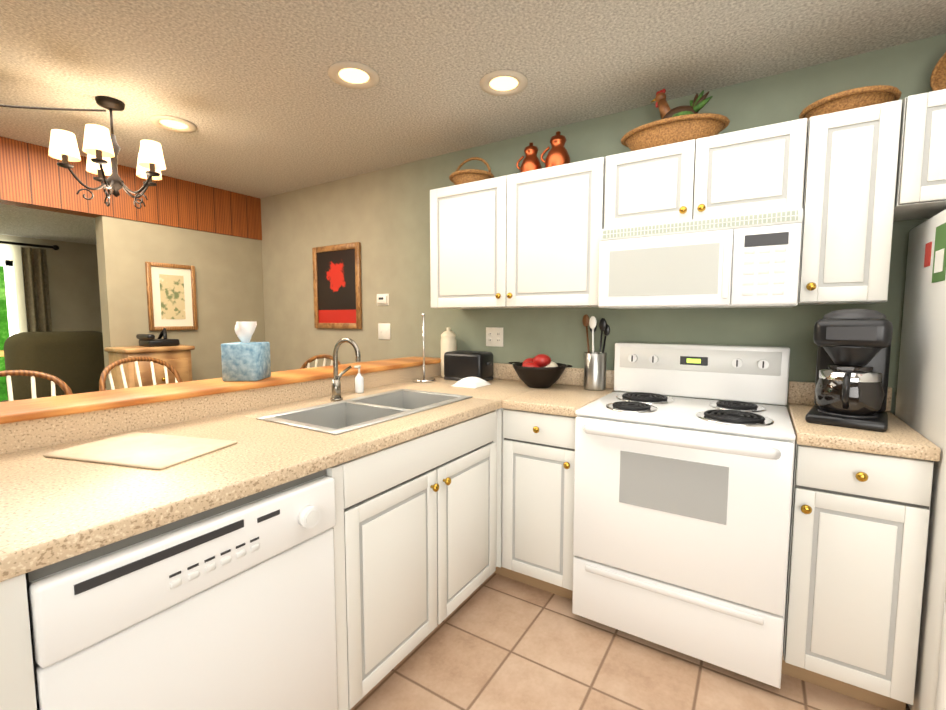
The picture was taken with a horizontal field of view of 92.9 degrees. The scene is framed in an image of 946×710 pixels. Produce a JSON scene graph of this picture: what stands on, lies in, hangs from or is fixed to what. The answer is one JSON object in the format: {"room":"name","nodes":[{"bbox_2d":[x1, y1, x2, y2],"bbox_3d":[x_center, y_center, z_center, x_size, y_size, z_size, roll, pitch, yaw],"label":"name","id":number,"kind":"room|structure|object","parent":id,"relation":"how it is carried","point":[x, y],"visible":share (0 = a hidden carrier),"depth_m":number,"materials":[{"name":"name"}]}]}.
{"room":"kitchen","nodes":[
{"label":"kitchen","id":0,"kind":"room"},
{"bbox_2d":[0,204,95,244],"bbox_3d":[-4.165,-0.974,2.510,1.800,0.060,5.320,3,6,32],"label":"ceiling","id":1,"kind":"structure","parent":0,"point":[30,222],"depth_m":3.59,"materials":[{"name":"white paint"}]},
{"bbox_2d":[0,234,101,332],"bbox_3d":[-4.906,0.050,2.995,0.120,2.060,5.199,3,6,32],"label":"wall","id":2,"kind":"structure","parent":0,"point":[73,280],"depth_m":4.36,"materials":[{"name":"paint"}]},
{"bbox_2d":[0,260,18,336],"bbox_3d":[-4.702,0.133,3.324,0.060,1.840,1.960,3,6,32],"label":"door","id":3,"kind":"structure","parent":2,"relation":"in","point":[7,265],"depth_m":4.06,"materials":[{"name":"white"}]},
{"bbox_2d":[0,241,58,249],"bbox_3d":[-4.600,-0.923,3.174,0.050,0.050,2.564,3,6,32],"label":"curtain rod","id":4,"kind":"object","parent":2,"relation":"attached to","point":[55,247],"visible":1,"depth_m":4.08,"materials":[{"name":"black metal"}]},
{"bbox_2d":[21,247,51,331],"bbox_3d":[-4.008,-0.013,4.183,0.060,1.930,0.170,3,6,32],"label":"curtain","id":5,"kind":"object","parent":4,"relation":"hanging from","point":[36,287],"visible":0.35,"depth_m":4.13,"materials":[{"name":"fabric"}]},
{"bbox_2d":[0,136,261,239],"bbox_3d":[-3.375,-1.052,1.927,0.150,0.369,5.199,3,6,32],"label":"header beam","id":6,"kind":"structure","parent":0,"point":[33,176],"depth_m":3.19,"materials":[{"name":"brown wood"}]},
{"bbox_2d":[95,216,264,389],"bbox_3d":[-2.296,0.006,3.716,0.130,2.029,1.179,3,6,32],"label":"wall","id":7,"kind":"structure","parent":0,"point":[229,279],"depth_m":3.60,"materials":[{"name":"paint"}]},
{"bbox_2d":[145,262,197,330],"bbox_3d":[-2.326,-0.447,3.484,0.025,0.510,0.340,3,6,32],"label":"print","id":8,"kind":"object","parent":7,"relation":"attached to","point":[171,298],"visible":0.98,"depth_m":3.47,"materials":[{"name":"beige paper"}]},
{"bbox_2d":[0,0,945,197],"bbox_3d":[-0.866,-1.142,0.390,6.020,0.060,5.320,3,6,32],"label":"ceiling","id":9,"kind":"structure","parent":0,"point":[259,98],"depth_m":1.92,"materials":[{"name":"white paint"}]},
{"bbox_2d":[0,104,105,111],"bbox_3d":[-2.392,-1.158,1.856,0.574,0.144,1.254,3,6,32],"label":"cord","id":10,"kind":"object","parent":9,"relation":"attached to","point":[62,109],"visible":1,"depth_m":2.12,"materials":[{"name":"black metal"}]},
{"bbox_2d":[48,96,165,208],"bbox_3d":[-1.821,-1.016,2.272,0.452,0.496,0.468,3,6,32],"label":"chandelier","id":11,"kind":"object","parent":9,"relation":"hanging from","point":[101,148],"visible":1,"depth_m":2.22,"materials":[{"name":"white fabric"}]},
{"bbox_2d":[150,115,196,132],"bbox_3d":[-1.660,-1.278,2.497,0.220,0.010,0.220,3,6,32],"label":"recessed light","id":12,"kind":"object","parent":9,"relation":"in","point":[173,123],"visible":1,"depth_m":2.49,"materials":[{"name":"beige"}]},
{"bbox_2d":[328,61,378,88],"bbox_3d":[-0.529,-1.237,1.999,0.220,0.010,0.220,3,6,32],"label":"recessed light","id":13,"kind":"object","parent":9,"relation":"in","point":[352,75],"visible":1,"depth_m":1.99,"materials":[{"name":"beige"}]},
{"bbox_2d":[480,70,527,95],"bbox_3d":[0.141,-1.242,2.064,0.220,0.010,0.220,3,6,32],"label":"recessed light","id":14,"kind":"object","parent":9,"relation":"in","point":[503,83],"visible":1,"depth_m":2.06,"materials":[{"name":"beige"}]},
{"bbox_2d":[260,34,945,414],"bbox_3d":[-0.230,-0.135,3.159,7.820,2.400,0.120,3,6,32],"label":"wall","id":15,"kind":"structure","parent":0,"point":[382,216],"depth_m":2.77,"materials":[{"name":"paint"}]},
{"bbox_2d":[312,242,361,328],"bbox_3d":[-1.088,-0.541,3.585,0.540,0.660,0.025,3,6,32],"label":"poster","id":16,"kind":"object","parent":15,"relation":"attached to","point":[337,292],"visible":1,"depth_m":3.57,"materials":[{"name":"black paper"}]},
{"bbox_2d":[377,294,388,305],"bbox_3d":[-0.674,-0.410,3.333,0.120,0.085,0.023,3,6,32],"label":"thermostat","id":17,"kind":"object","parent":15,"relation":"attached to","point":[382,299],"visible":0.98,"depth_m":3.32,"materials":[{"name":"white plastic"}]},
{"bbox_2d":[378,323,390,339],"bbox_3d":[-0.662,-0.175,3.351,0.120,0.120,0.012,3,6,32],"label":"light switch","id":18,"kind":"object","parent":15,"relation":"attached to","point":[383,330],"visible":1,"depth_m":3.35,"materials":[{"name":"white plastic"}]},
{"bbox_2d":[404,363,503,383],"bbox_3d":[-0.021,0.146,2.577,0.420,0.143,0.667,3,6,32],"label":"backsplash","id":19,"kind":"structure","parent":15,"relation":"attached to","point":[431,370],"depth_m":2.84,"materials":[{"name":"laminate"}]},
{"bbox_2d":[486,327,502,346],"bbox_3d":[0.136,-0.114,2.849,0.125,0.120,0.008,3,6,32],"label":"outlet","id":20,"kind":"object","parent":15,"relation":"attached to","point":[494,336],"visible":1,"depth_m":2.85,"materials":[{"name":"white plastic"}]},
{"bbox_2d":[430,157,605,308],"bbox_3d":[0.255,-0.614,2.521,1.029,0.694,0.361,3,6,32],"label":"upper cabinet","id":21,"kind":"object","parent":15,"relation":"attached to","point":[529,239],"visible":1,"depth_m":2.35,"materials":[{"name":"white wood"}]},
{"bbox_2d":[449,157,494,184],"bbox_3d":[-0.007,-1.071,2.667,0.270,0.193,0.270,3,6,32],"label":"basket","id":22,"kind":"object","parent":21,"relation":"on","point":[457,177],"visible":0.67,"depth_m":2.58,"materials":[{"name":"wicker"}]},
{"bbox_2d":[516,143,541,172],"bbox_3d":[0.306,-1.061,2.480,0.149,0.202,0.120,3,6,32],"label":"jug","id":23,"kind":"object","parent":21,"relation":"on","point":[531,161],"visible":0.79,"depth_m":2.44,"materials":[{"name":"orange ceramic"}]},
{"bbox_2d":[540,131,569,167],"bbox_3d":[0.434,-1.063,2.386,0.164,0.222,0.132,3,6,32],"label":"jug","id":24,"kind":"object","parent":21,"relation":"on","point":[558,154],"visible":0.83,"depth_m":2.33,"materials":[{"name":"orange ceramic"}]},
{"bbox_2d":[604,118,807,228],"bbox_3d":[1.013,-0.749,2.026,0.760,0.345,0.361,3,6,32],"label":"upper cabinet","id":25,"kind":"object","parent":15,"relation":"attached to","point":[754,170],"visible":0.81,"depth_m":1.87,"materials":[{"name":"white wood"}]},
{"bbox_2d":[621,89,729,150],"bbox_3d":[0.921,-1.080,2.073,0.464,0.306,0.320,3,6,32],"label":"basket","id":26,"kind":"object","parent":25,"relation":"on","point":[680,124],"visible":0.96,"depth_m":1.98,"materials":[{"name":"wicker"}]},
{"bbox_2d":[598,208,802,308],"bbox_3d":[0.997,-0.394,2.028,0.754,0.357,0.421,3,6,32],"label":"microwave","id":27,"kind":"object","parent":25,"relation":"attached to","point":[752,260],"visible":1,"depth_m":1.84,"materials":[{"name":"white plastic"}]},
{"bbox_2d":[797,100,901,304],"bbox_3d":[1.447,-0.552,1.765,0.260,0.694,0.361,3,6,32],"label":"upper cabinet","id":28,"kind":"object","parent":15,"relation":"attached to","point":[851,162],"visible":1,"depth_m":1.64,"materials":[{"name":"white wood"}]},
{"bbox_2d":[799,85,901,123],"bbox_3d":[1.458,-0.937,1.754,0.308,0.074,0.308,3,6,32],"label":"wicker tray","id":29,"kind":"object","parent":28,"relation":"on","point":[854,98],"visible":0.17,"depth_m":1.65,"materials":[{"name":"brown wicker"}]},
{"bbox_2d":[893,89,945,220],"bbox_3d":[1.974,-0.689,1.405,0.994,0.362,0.381,3,6,32],"label":"upper cabinet","id":30,"kind":"object","parent":15,"relation":"attached to","point":[920,191],"visible":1,"depth_m":1.52,"materials":[{"name":"white wood"}]},
{"bbox_2d":[930,52,945,90],"bbox_3d":[1.766,-1.015,1.562,0.234,0.262,0.161,3,6,32],"label":"decorative platter","id":31,"kind":"object","parent":30,"relation":"on","point":[938,79],"visible":0.75,"depth_m":1.65,"materials":[{"name":"wicker"}]},
{"bbox_2d":[350,573,909,709],"bbox_3d":[-0.811,1.313,0.557,5.890,0.060,5.320,3,6,32],"label":"floor","id":32,"kind":"structure","parent":0,"point":[494,641],"depth_m":1.69,"materials":[{"name":"beige tile"}]},
{"bbox_2d":[0,370,72,400],"bbox_3d":[-2.192,0.619,2.205,0.589,1.056,0.521,3,6,32],"label":"dining chair","id":33,"kind":"object","parent":32,"relation":"on","point":[60,383],"visible":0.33,"depth_m":2.39,"materials":[{"name":"brown wood"}]},
{"bbox_2d":[99,357,182,390],"bbox_3d":[-1.937,0.558,2.827,0.589,1.076,0.521,3,6,32],"label":"dining chair","id":34,"kind":"object","parent":32,"relation":"on","point":[106,371],"visible":0.25,"depth_m":2.90,"materials":[{"name":"brown wood"}]},
{"bbox_2d":[105,345,194,389],"bbox_3d":[-2.308,0.497,3.277,0.351,1.119,0.440,3,6,32],"label":"sideboard","id":35,"kind":"object","parent":32,"relation":"on","point":[178,358],"visible":0.17,"depth_m":3.13,"materials":[{"name":"brown wood"}]},
{"bbox_2d":[136,328,179,346],"bbox_3d":[-2.296,-0.131,3.283,0.200,0.132,0.210,3,6,32],"label":"telephone","id":36,"kind":"object","parent":35,"relation":"on","point":[147,340],"visible":1,"depth_m":3.23,"materials":[{"name":"black plastic"}]},
{"bbox_2d":[25,469,337,709],"bbox_3d":[-0.801,0.780,1.205,0.616,0.893,0.635,3,6,32],"label":"dishwasher","id":37,"kind":"object","parent":32,"relation":"on","point":[229,606],"visible":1,"depth_m":1.00,"materials":[{"name":"white metal"}]},
{"bbox_2d":[300,354,340,368],"bbox_3d":[-1.278,0.536,3.280,0.502,1.046,0.563,3,6,32],"label":"dining chair","id":38,"kind":"object","parent":32,"relation":"on","point":[311,359],"visible":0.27,"depth_m":3.49,"materials":[{"name":"brown wood"}]},
{"bbox_2d":[452,411,491,583],"bbox_3d":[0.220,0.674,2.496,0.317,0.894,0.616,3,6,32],"label":"base cabinet","id":39,"kind":"object","parent":32,"relation":"on","point":[471,438],"depth_m":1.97,"materials":[{"name":"white wood"}]},
{"bbox_2d":[492,408,575,599],"bbox_3d":[0.452,0.686,2.349,0.399,0.894,0.616,3,6,32],"label":"base cabinet","id":40,"kind":"object","parent":32,"relation":"on","point":[533,453],"depth_m":2.09,"materials":[{"name":"white wood"}]},
{"bbox_2d":[0,356,440,459],"bbox_3d":[-0.867,0.627,2.122,0.480,1.052,2.407,3,6,32],"label":"raised bar ledge","id":41,"kind":"structure","parent":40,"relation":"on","point":[35,424],"depth_m":1.64,"materials":[{"name":"laminate"}]},
{"bbox_2d":[221,321,270,380],"bbox_3d":[-1.006,-0.020,1.999,0.150,0.256,0.150,0,5,-3],"label":"tissue box","id":42,"kind":"object","parent":41,"relation":"on","point":[245,359],"visible":0.98,"depth_m":1.93,"materials":[{"name":"blue cardboard"}]},
{"bbox_2d":[0,364,515,581],"bbox_3d":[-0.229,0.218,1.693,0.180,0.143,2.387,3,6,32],"label":"countertop","id":43,"kind":"structure","parent":40,"relation":"on","point":[54,510],"depth_m":1.11,"materials":[{"name":"laminate"}]},
{"bbox_2d":[43,432,236,469],"bbox_3d":[-0.958,0.273,1.314,0.420,0.008,0.256,1,5,15],"label":"cutting board","id":44,"kind":"object","parent":43,"relation":"on","point":[148,450],"visible":0.98,"depth_m":1.28,"materials":[{"name":"white plastic"}]},
{"bbox_2d":[330,338,360,400],"bbox_3d":[-0.564,0.066,2.084,0.189,0.296,0.121,3,6,32],"label":"faucet","id":45,"kind":"object","parent":43,"relation":"on","point":[336,389],"visible":1,"depth_m":2.08,"materials":[{"name":"silver metal"}]},
{"bbox_2d":[354,365,363,392],"bbox_3d":[-0.586,0.124,2.309,0.044,0.142,0.052,3,6,32],"label":"soap bottle","id":46,"kind":"object","parent":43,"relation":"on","point":[359,383],"visible":1,"depth_m":2.30,"materials":[{"name":"white plastic"}]},
{"bbox_2d":[256,388,472,434],"bbox_3d":[-0.415,0.308,1.958,0.450,0.180,0.840,3,6,32],"label":"sink","id":47,"kind":"object","parent":43,"relation":"in","point":[339,417],"visible":0.38,"depth_m":1.97,"materials":[{"name":"silver metal"}]},
{"bbox_2d":[412,313,435,382],"bbox_3d":[-0.298,-0.047,2.722,0.140,0.416,0.140,3,6,32],"label":"paper towel holder","id":48,"kind":"object","parent":43,"relation":"on","point":[423,379],"visible":1,"depth_m":2.71,"materials":[{"name":"silver metal"}]},
{"bbox_2d":[441,327,456,376],"bbox_3d":[-0.160,-0.020,2.951,0.104,0.325,0.104,3,6,32],"label":"canister","id":49,"kind":"object","parent":43,"relation":"on","point":[448,340],"visible":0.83,"depth_m":2.91,"materials":[{"name":"beige ceramic"}]},
{"bbox_2d":[444,350,492,380],"bbox_3d":[-0.020,0.067,2.798,0.298,0.177,0.170,3,6,32],"label":"toaster","id":50,"kind":"object","parent":43,"relation":"on","point":[459,365],"visible":0.94,"depth_m":2.73,"materials":[{"name":"black plastic"}]},
{"bbox_2d":[451,377,490,387],"bbox_3d":[-0.009,0.149,2.577,0.160,0.048,0.180,3,6,32],"label":"cloth","id":51,"kind":"object","parent":43,"relation":"on","point":[471,382],"visible":1,"depth_m":2.54,"materials":[{"name":"white fabric"}]},
{"bbox_2d":[504,367,616,416],"bbox_3d":[0.467,0.170,2.286,0.356,0.143,0.637,3,6,32],"label":"countertop","id":52,"kind":"structure","parent":40,"relation":"on","point":[567,395],"depth_m":2.27,"materials":[{"name":"laminate"}]},
{"bbox_2d":[509,354,571,387],"bbox_3d":[0.370,0.085,2.515,0.382,0.188,0.300,3,6,32],"label":"fruit bowl","id":53,"kind":"object","parent":52,"relation":"on","point":[541,371],"visible":1,"depth_m":2.43,"materials":[{"name":"black ceramic"}]},
{"bbox_2d":[582,314,609,390],"bbox_3d":[0.657,-0.016,2.419,0.148,0.404,0.124,3,6,32],"label":"utensil crock","id":54,"kind":"object","parent":52,"relation":"on","point":[594,371],"visible":1,"depth_m":2.38,"materials":[{"name":"silver metal"}]},
{"bbox_2d":[572,342,795,688],"bbox_3d":[0.910,0.567,1.969,0.754,1.194,0.747,3,6,32],"label":"range","id":55,"kind":"object","parent":32,"relation":"on","point":[682,518],"visible":1,"depth_m":1.72,"materials":[{"name":"white metal"}]},
{"bbox_2d":[781,439,933,709],"bbox_3d":[1.405,0.738,1.725,0.341,0.894,0.651,3,6,32],"label":"base cabinet","id":56,"kind":"object","parent":32,"relation":"on","point":[859,526],"visible":0.98,"depth_m":1.47,"materials":[{"name":"white wood"}]},
{"bbox_2d":[787,381,940,460],"bbox_3d":[1.412,0.219,1.690,0.348,0.143,0.632,3,6,32],"label":"countertop","id":57,"kind":"structure","parent":56,"relation":"on","point":[900,439],"depth_m":1.49,"materials":[{"name":"laminate"}]},
{"bbox_2d":[805,308,892,431],"bbox_3d":[1.375,0.040,1.641,0.224,0.418,0.323,4,6,42],"label":"coffee maker","id":58,"kind":"object","parent":57,"relation":"on","point":[852,365],"visible":0.98,"depth_m":1.58,"materials":[{"name":"black plastic"}]},
{"bbox_2d":[895,209,945,709],"bbox_3d":[1.879,0.386,1.273,0.898,1.669,0.760,3,6,32],"label":"refrigerator","id":59,"kind":"object","parent":32,"relation":"on","point":[921,398],"visible":0.5,"depth_m":1.43,"materials":[{"name":"white"}]},
{"bbox_3d":[-4.110,1.141,2.648,1.930,0.060,5.320,3,6,32],"label":"floor","id":60,"kind":"structure","parent":0,"visible":0},
{"bbox_2d":[0,331,105,401],"bbox_3d":[-3.263,0.408,3.819,0.900,1.209,0.940,2,5,20],"label":"recliner","id":61,"kind":"object","parent":60,"relation":"on","point":[73,361],"visible":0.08,"depth_m":3.75,"materials":[{"name":"fabric"}]},
{"label":"outside","id":62,"kind":"structure","parent":0,"visible":0},
{"bbox_2d":[0,266,8,400],"bbox_3d":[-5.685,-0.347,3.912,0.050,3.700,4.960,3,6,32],"label":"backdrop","id":63,"kind":"structure","parent":62,"point":[4,331],"depth_m":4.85,"materials":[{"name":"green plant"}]}
]}

